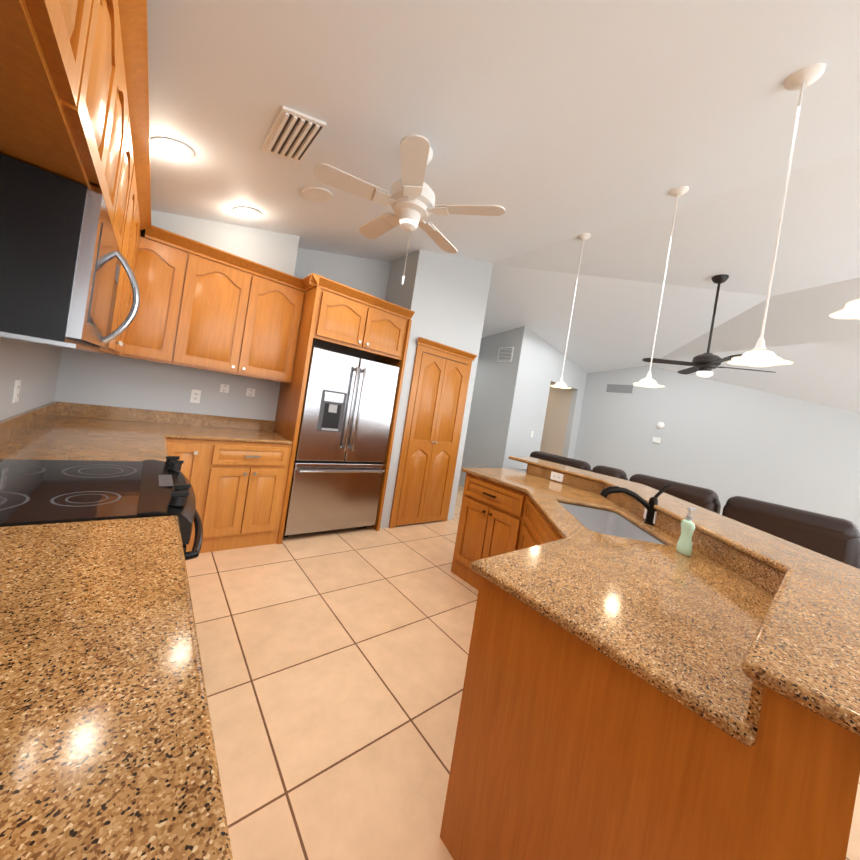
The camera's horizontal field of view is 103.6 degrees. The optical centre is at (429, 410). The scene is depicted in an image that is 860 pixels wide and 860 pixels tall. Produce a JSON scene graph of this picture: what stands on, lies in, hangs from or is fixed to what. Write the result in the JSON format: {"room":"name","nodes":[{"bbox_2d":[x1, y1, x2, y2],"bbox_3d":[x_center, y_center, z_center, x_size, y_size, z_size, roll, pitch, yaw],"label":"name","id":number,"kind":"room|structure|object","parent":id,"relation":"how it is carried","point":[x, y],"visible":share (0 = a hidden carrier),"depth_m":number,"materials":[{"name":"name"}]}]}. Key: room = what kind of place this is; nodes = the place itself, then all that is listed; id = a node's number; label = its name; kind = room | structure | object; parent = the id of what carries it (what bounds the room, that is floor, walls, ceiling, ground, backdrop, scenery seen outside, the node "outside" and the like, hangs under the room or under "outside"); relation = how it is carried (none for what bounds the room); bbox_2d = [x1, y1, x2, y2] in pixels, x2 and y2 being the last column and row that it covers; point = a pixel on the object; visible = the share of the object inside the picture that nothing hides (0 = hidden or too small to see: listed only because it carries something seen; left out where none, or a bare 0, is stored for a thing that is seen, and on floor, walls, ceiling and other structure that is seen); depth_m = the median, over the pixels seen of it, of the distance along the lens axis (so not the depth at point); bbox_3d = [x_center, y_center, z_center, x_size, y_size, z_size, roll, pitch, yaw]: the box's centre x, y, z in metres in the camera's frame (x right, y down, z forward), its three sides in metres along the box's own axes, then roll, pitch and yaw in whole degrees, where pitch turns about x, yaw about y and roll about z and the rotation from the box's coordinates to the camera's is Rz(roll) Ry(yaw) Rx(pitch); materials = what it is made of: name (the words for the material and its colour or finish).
{"room":"kitchen","nodes":[
{"label":"kitchen","id":0,"kind":"room"},
{"bbox_2d":[0,338,61,420],"bbox_3d":[-0.462,-0.799,-0.226,0.120,4.200,7.120,8,1,-40],"label":"wall","id":1,"kind":"structure","parent":0,"point":[33,368],"depth_m":1.86,"materials":[{"name":"grey paint"}]},
{"bbox_2d":[0,401,59,443],"bbox_3d":[-1.297,0.218,0.707,0.021,0.100,4.596,8,1,-40],"label":"backsplash","id":2,"kind":"structure","parent":1,"relation":"attached to","point":[11,426],"depth_m":1.86,"materials":[{"name":"brown stone"}]},
{"bbox_2d":[0,0,111,147],"bbox_3d":[-0.661,-0.835,0.395,0.353,0.530,0.505,8,1,-40],"label":"upper cabinet","id":3,"kind":"object","parent":1,"relation":"attached to","point":[52,51],"depth_m":0.61,"materials":[{"name":"brown wood"}]},
{"bbox_2d":[0,0,139,243],"bbox_3d":[-1.013,-0.893,0.827,0.353,0.530,0.845,8,1,-40],"label":"upper cabinet","id":4,"kind":"object","parent":1,"relation":"attached to","point":[103,167],"depth_m":0.91,"materials":[{"name":"brown wood"}]},
{"bbox_2d":[0,154,139,354],"bbox_3d":[-1.279,-0.442,1.140,0.450,0.435,0.762,8,1,-40],"label":"over-the-range microwave","id":5,"kind":"object","parent":4,"relation":"attached to","point":[62,259],"visible":1,"depth_m":0.89,"materials":[{"name":"black metal"}]},
{"bbox_2d":[100,140,147,356],"bbox_3d":[-1.891,-0.822,1.864,0.353,0.955,1.193,8,1,-40],"label":"upper cabinet","id":6,"kind":"object","parent":1,"relation":"attached to","point":[118,346],"depth_m":1.92,"materials":[{"name":"brown wood"}]},
{"bbox_2d":[117,112,143,256],"bbox_3d":[-1.344,-0.947,1.232,0.353,0.530,0.437,8,1,-40],"label":"upper cabinet","id":7,"kind":"object","parent":1,"relation":"attached to","point":[139,136],"depth_m":1.50,"materials":[{"name":"brown wood"}]},
{"bbox_2d":[0,515,232,859],"bbox_3d":[-0.349,0.436,0.021,0.642,0.030,2.302,8,1,-40],"label":"countertop","id":8,"kind":"structure","parent":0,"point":[108,752],"depth_m":0.47,"materials":[{"name":"brown stone"}]},
{"bbox_2d":[140,210,299,275],"bbox_3d":[-1.754,-2.221,2.775,1.410,1.832,0.335,8,1,-40],"label":"wall","id":9,"kind":"structure","parent":0,"point":[275,250],"depth_m":2.81,"materials":[{"name":"grey paint"}]},
{"bbox_2d":[54,248,390,420],"bbox_3d":[-1.636,-1.009,3.328,2.570,4.200,0.120,8,1,-40],"label":"wall","id":10,"kind":"structure","parent":0,"point":[83,377],"depth_m":2.96,"materials":[{"name":"grey paint"}]},
{"bbox_2d":[12,380,254,402],"bbox_3d":[-1.909,-0.129,2.507,1.306,0.225,0.984,8,1,-40],"label":"outlets","id":11,"kind":"object","parent":10,"relation":"attached to","point":[195,396],"depth_m":3.00,"materials":[{"name":"white plastic"}]},
{"bbox_2d":[56,402,275,431],"bbox_3d":[-2.153,0.068,2.956,1.503,0.100,0.020,8,1,-40],"label":"backsplash","id":12,"kind":"structure","parent":10,"relation":"attached to","point":[101,412],"depth_m":2.83,"materials":[{"name":"brown stone"}]},
{"bbox_2d":[128,224,307,383],"bbox_3d":[-1.914,-0.833,2.815,1.527,0.955,0.352,8,1,-40],"label":"upper cabinet","id":13,"kind":"object","parent":10,"relation":"attached to","point":[202,306],"depth_m":2.73,"materials":[{"name":"brown wood"}]},
{"bbox_2d":[296,276,414,363],"bbox_3d":[-0.818,-0.886,3.525,1.037,0.524,0.624,8,1,-40],"label":"upper cabinet","id":14,"kind":"object","parent":10,"relation":"attached to","point":[334,316],"depth_m":3.22,"materials":[{"name":"brown wood"}]},
{"bbox_2d":[380,250,492,527],"bbox_3d":[-0.187,-0.792,4.475,1.150,4.200,1.180,8,1,-40],"label":"wall","id":15,"kind":"structure","parent":0,"point":[444,297],"depth_m":3.93,"materials":[{"name":"grey paint"}]},
{"bbox_2d":[389,337,476,527],"bbox_3d":[0.058,0.297,4.003,0.910,2.130,0.075,8,1,-40],"label":"pantry doors","id":16,"kind":"structure","parent":15,"relation":"in","point":[432,432],"depth_m":3.98,"materials":[{"name":"brown wood"}]},
{"bbox_2d":[458,326,528,486],"bbox_3d":[0.561,-0.695,6.992,0.120,4.200,3.060,8,1,-40],"label":"wall","id":17,"kind":"structure","parent":0,"point":[492,414],"depth_m":6.09,"materials":[{"name":"grey paint"}]},
{"bbox_2d":[497,347,513,361],"bbox_3d":[1.336,-1.002,6.013,0.013,0.260,0.320,8,1,-40],"label":"air vent","id":18,"kind":"object","parent":17,"relation":"in","point":[505,354],"visible":1,"depth_m":6.00,"materials":[{"name":"white metal"}]},
{"bbox_2d":[147,0,859,412],"bbox_3d":[1.286,-0.789,3.795,7.910,2.023,11.120,8,1,-40],"label":"ceiling","id":19,"kind":"structure","parent":0,"point":[555,128],"depth_m":1.91,"materials":[{"name":"white paint"}]},
{"bbox_2d":[150,137,193,159],"bbox_3d":[-1.340,-1.360,1.758,0.185,0.054,0.190,8,1,-40],"label":"recessed light","id":20,"kind":"object","parent":19,"relation":"in","point":[171,148],"visible":1,"depth_m":1.75,"materials":[{"name":"white glass"}]},
{"bbox_2d":[233,207,260,217],"bbox_3d":[-1.373,-1.492,2.544,0.185,0.054,0.190,8,1,-40],"label":"recessed light","id":21,"kind":"object","parent":19,"relation":"in","point":[248,212],"visible":1,"depth_m":2.54,"materials":[{"name":"white glass"}]},
{"bbox_2d":[261,105,325,161],"bbox_3d":[-0.692,-1.374,1.701,0.197,0.065,0.380,8,1,-40],"label":"ceiling vent","id":22,"kind":"object","parent":19,"relation":"in","point":[293,134],"visible":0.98,"depth_m":1.67,"materials":[{"name":"white metal"}]},
{"bbox_2d":[302,187,331,201],"bbox_3d":[-0.770,-1.478,2.311,0.196,0.058,0.200,8,1,-40],"label":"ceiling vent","id":23,"kind":"object","parent":19,"relation":"in","point":[319,194],"visible":0.94,"depth_m":2.30,"materials":[{"name":"white paint"}]},
{"bbox_2d":[314,134,504,284],"bbox_3d":[-0.141,-1.085,1.915,0.994,0.741,0.962,8,1,-40],"label":"kitchen ceiling fan","id":24,"kind":"object","parent":19,"relation":"hanging from","point":[409,198],"visible":1,"depth_m":1.79,"materials":[{"name":"white"}]},
{"bbox_2d":[550,233,590,388],"bbox_3d":[1.444,-1.002,3.428,0.204,1.546,0.209,8,1,-40],"label":"pendant light","id":25,"kind":"object","parent":19,"relation":"hanging from","point":[583,238],"visible":1,"depth_m":3.42,"materials":[{"name":"white paint"}]},
{"bbox_2d":[633,186,688,387],"bbox_3d":[1.728,-0.906,2.505,0.204,1.458,0.209,8,1,-40],"label":"pendant light","id":26,"kind":"object","parent":19,"relation":"hanging from","point":[648,381],"visible":0.98,"depth_m":2.50,"materials":[{"name":"white paint"}]},
{"bbox_2d":[642,274,775,377],"bbox_3d":[3.177,-0.944,3.812,0.933,1.145,0.933,9,0,-30],"label":"room ceiling fan","id":27,"kind":"object","parent":19,"relation":"hanging from","point":[704,364],"visible":1,"depth_m":3.79,"materials":[{"name":"grey metal"}]},
{"bbox_2d":[727,63,825,366],"bbox_3d":[1.514,-0.824,1.460,0.204,1.245,0.209,8,1,-40],"label":"pendant light","id":28,"kind":"object","parent":19,"relation":"hanging from","point":[759,355],"visible":1,"depth_m":1.45,"materials":[{"name":"white paint"}]},
{"bbox_2d":[830,299,859,318],"bbox_3d":[1.224,-0.783,0.826,0.204,1.084,0.209,8,1,-40],"label":"pendant light","id":29,"kind":"object","parent":19,"relation":"hanging from","point":[851,310],"visible":1,"depth_m":0.89,"materials":[{"name":"white paint"}]},
{"bbox_2d":[185,485,859,859],"bbox_3d":[0.924,1.536,3.813,7.910,0.050,11.120,8,1,-40],"label":"floor","id":30,"kind":"structure","parent":0,"point":[333,667],"depth_m":1.62,"materials":[{"name":"tile"}]},
{"bbox_2d":[0,456,202,560],"bbox_3d":[-1.324,0.696,1.256,0.734,0.957,0.763,8,1,-40],"label":"range","id":31,"kind":"object","parent":30,"relation":"on","point":[33,492],"visible":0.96,"depth_m":1.18,"materials":[{"name":"black glass"}]},
{"bbox_2d":[180,468,291,552],"bbox_3d":[-1.810,0.647,2.911,0.910,0.879,0.642,8,1,-40],"label":"base cabinet","id":32,"kind":"object","parent":30,"relation":"on","point":[236,508],"depth_m":2.74,"materials":[{"name":"brown wood"}]},
{"bbox_2d":[0,416,296,467],"bbox_3d":[-1.701,0.208,2.372,1.525,0.030,1.518,8,1,-40],"label":"countertop","id":33,"kind":"structure","parent":32,"relation":"on","point":[61,437],"depth_m":2.41,"materials":[{"name":"brown stone"}]},
{"bbox_2d":[283,346,399,536],"bbox_3d":[-0.972,0.320,3.505,0.940,1.775,0.669,8,1,-40],"label":"refrigerator","id":34,"kind":"object","parent":30,"relation":"on","point":[343,439],"visible":0.88,"depth_m":3.25,"materials":[{"name":"grey metal"}]},
{"bbox_2d":[440,528,859,859],"bbox_3d":[0.715,0.986,1.979,2.070,0.999,2.090,8,1,-40],"label":"kitchen island","id":35,"kind":"object","parent":30,"relation":"on","point":[637,685],"depth_m":0.78,"materials":[{"name":"brown wood"}]},
{"bbox_2d":[458,456,859,739],"bbox_3d":[0.941,0.500,1.968,2.370,0.030,2.410,8,1,-40],"label":"island countertop","id":36,"kind":"structure","parent":35,"relation":"on","point":[779,615],"depth_m":1.21,"materials":[{"name":"brown stone"}]},
{"bbox_2d":[599,484,671,525],"bbox_3d":[1.197,0.521,1.994,0.282,0.247,0.282,8,1,-40],"label":"faucet","id":37,"kind":"object","parent":36,"relation":"on","point":[653,511],"depth_m":1.98,"materials":[{"name":"black metal"}]},
{"bbox_2d":[676,507,696,555],"bbox_3d":[1.159,0.539,1.525,0.063,0.206,0.063,8,1,-40],"label":"soap bottle","id":38,"kind":"object","parent":36,"relation":"on","point":[684,544],"visible":1,"depth_m":1.51,"materials":[{"name":"green plastic"}]},
{"bbox_2d":[521,451,859,568],"bbox_3d":[2.703,1.264,4.118,0.990,0.970,3.590,8,1,-40],"label":"sofa","id":39,"kind":"object","parent":30,"relation":"on","point":[836,538],"visible":0.27,"depth_m":3.01,"materials":[{"name":"brown leather"}]},
{"bbox_2d":[507,329,586,468],"bbox_3d":[2.400,-0.406,6.623,2.280,4.200,0.120,8,1,-40],"label":"wall","id":40,"kind":"structure","parent":0,"point":[535,382],"depth_m":6.19,"materials":[{"name":"grey paint"}]},
{"bbox_2d":[551,350,580,388],"bbox_3d":[2.821,-1.481,6.822,1.070,1.950,0.120,8,1,-40],"label":"lintel","id":41,"kind":"object","parent":40,"relation":"attached to","point":[571,373],"visible":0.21,"depth_m":6.75,"materials":[{"name":"grey paint"}]},
{"bbox_2d":[540,383,572,455],"bbox_3d":[1.702,0.278,8.780,0.120,2.600,3.940,8,1,-40],"label":"wall","id":42,"kind":"structure","parent":0,"point":[556,420],"depth_m":7.42,"materials":[{"name":"beige paint"}]},
{"bbox_2d":[574,365,859,528],"bbox_3d":[5.496,0.090,4.713,0.120,4.200,7.060,8,1,-40],"label":"wall","id":43,"kind":"structure","parent":0,"point":[725,442],"depth_m":5.44,"materials":[{"name":"grey paint"}]},
{"bbox_2d":[606,384,632,392],"bbox_3d":[3.780,-0.445,6.758,0.011,0.160,0.480,8,1,-40],"label":"air vent","id":44,"kind":"object","parent":43,"relation":"in","point":[619,388],"visible":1,"depth_m":6.75,"materials":[{"name":"grey metal"}]},
{"bbox_2d":[652,437,660,442],"bbox_3d":[4.128,0.529,6.161,0.019,0.100,0.130,8,1,-40],"label":"thermostat","id":45,"kind":"object","parent":43,"relation":"attached to","point":[656,439],"visible":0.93,"depth_m":6.15,"materials":[{"name":"grey plastic"}]},
{"bbox_2d":[656,422,663,428],"bbox_3d":[4.179,0.259,6.140,0.030,0.120,0.120,8,1,-40],"label":"detector","id":46,"kind":"object","parent":43,"relation":"attached to","point":[660,425],"visible":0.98,"depth_m":6.13,"materials":[{"name":"white plastic"}]}
]}

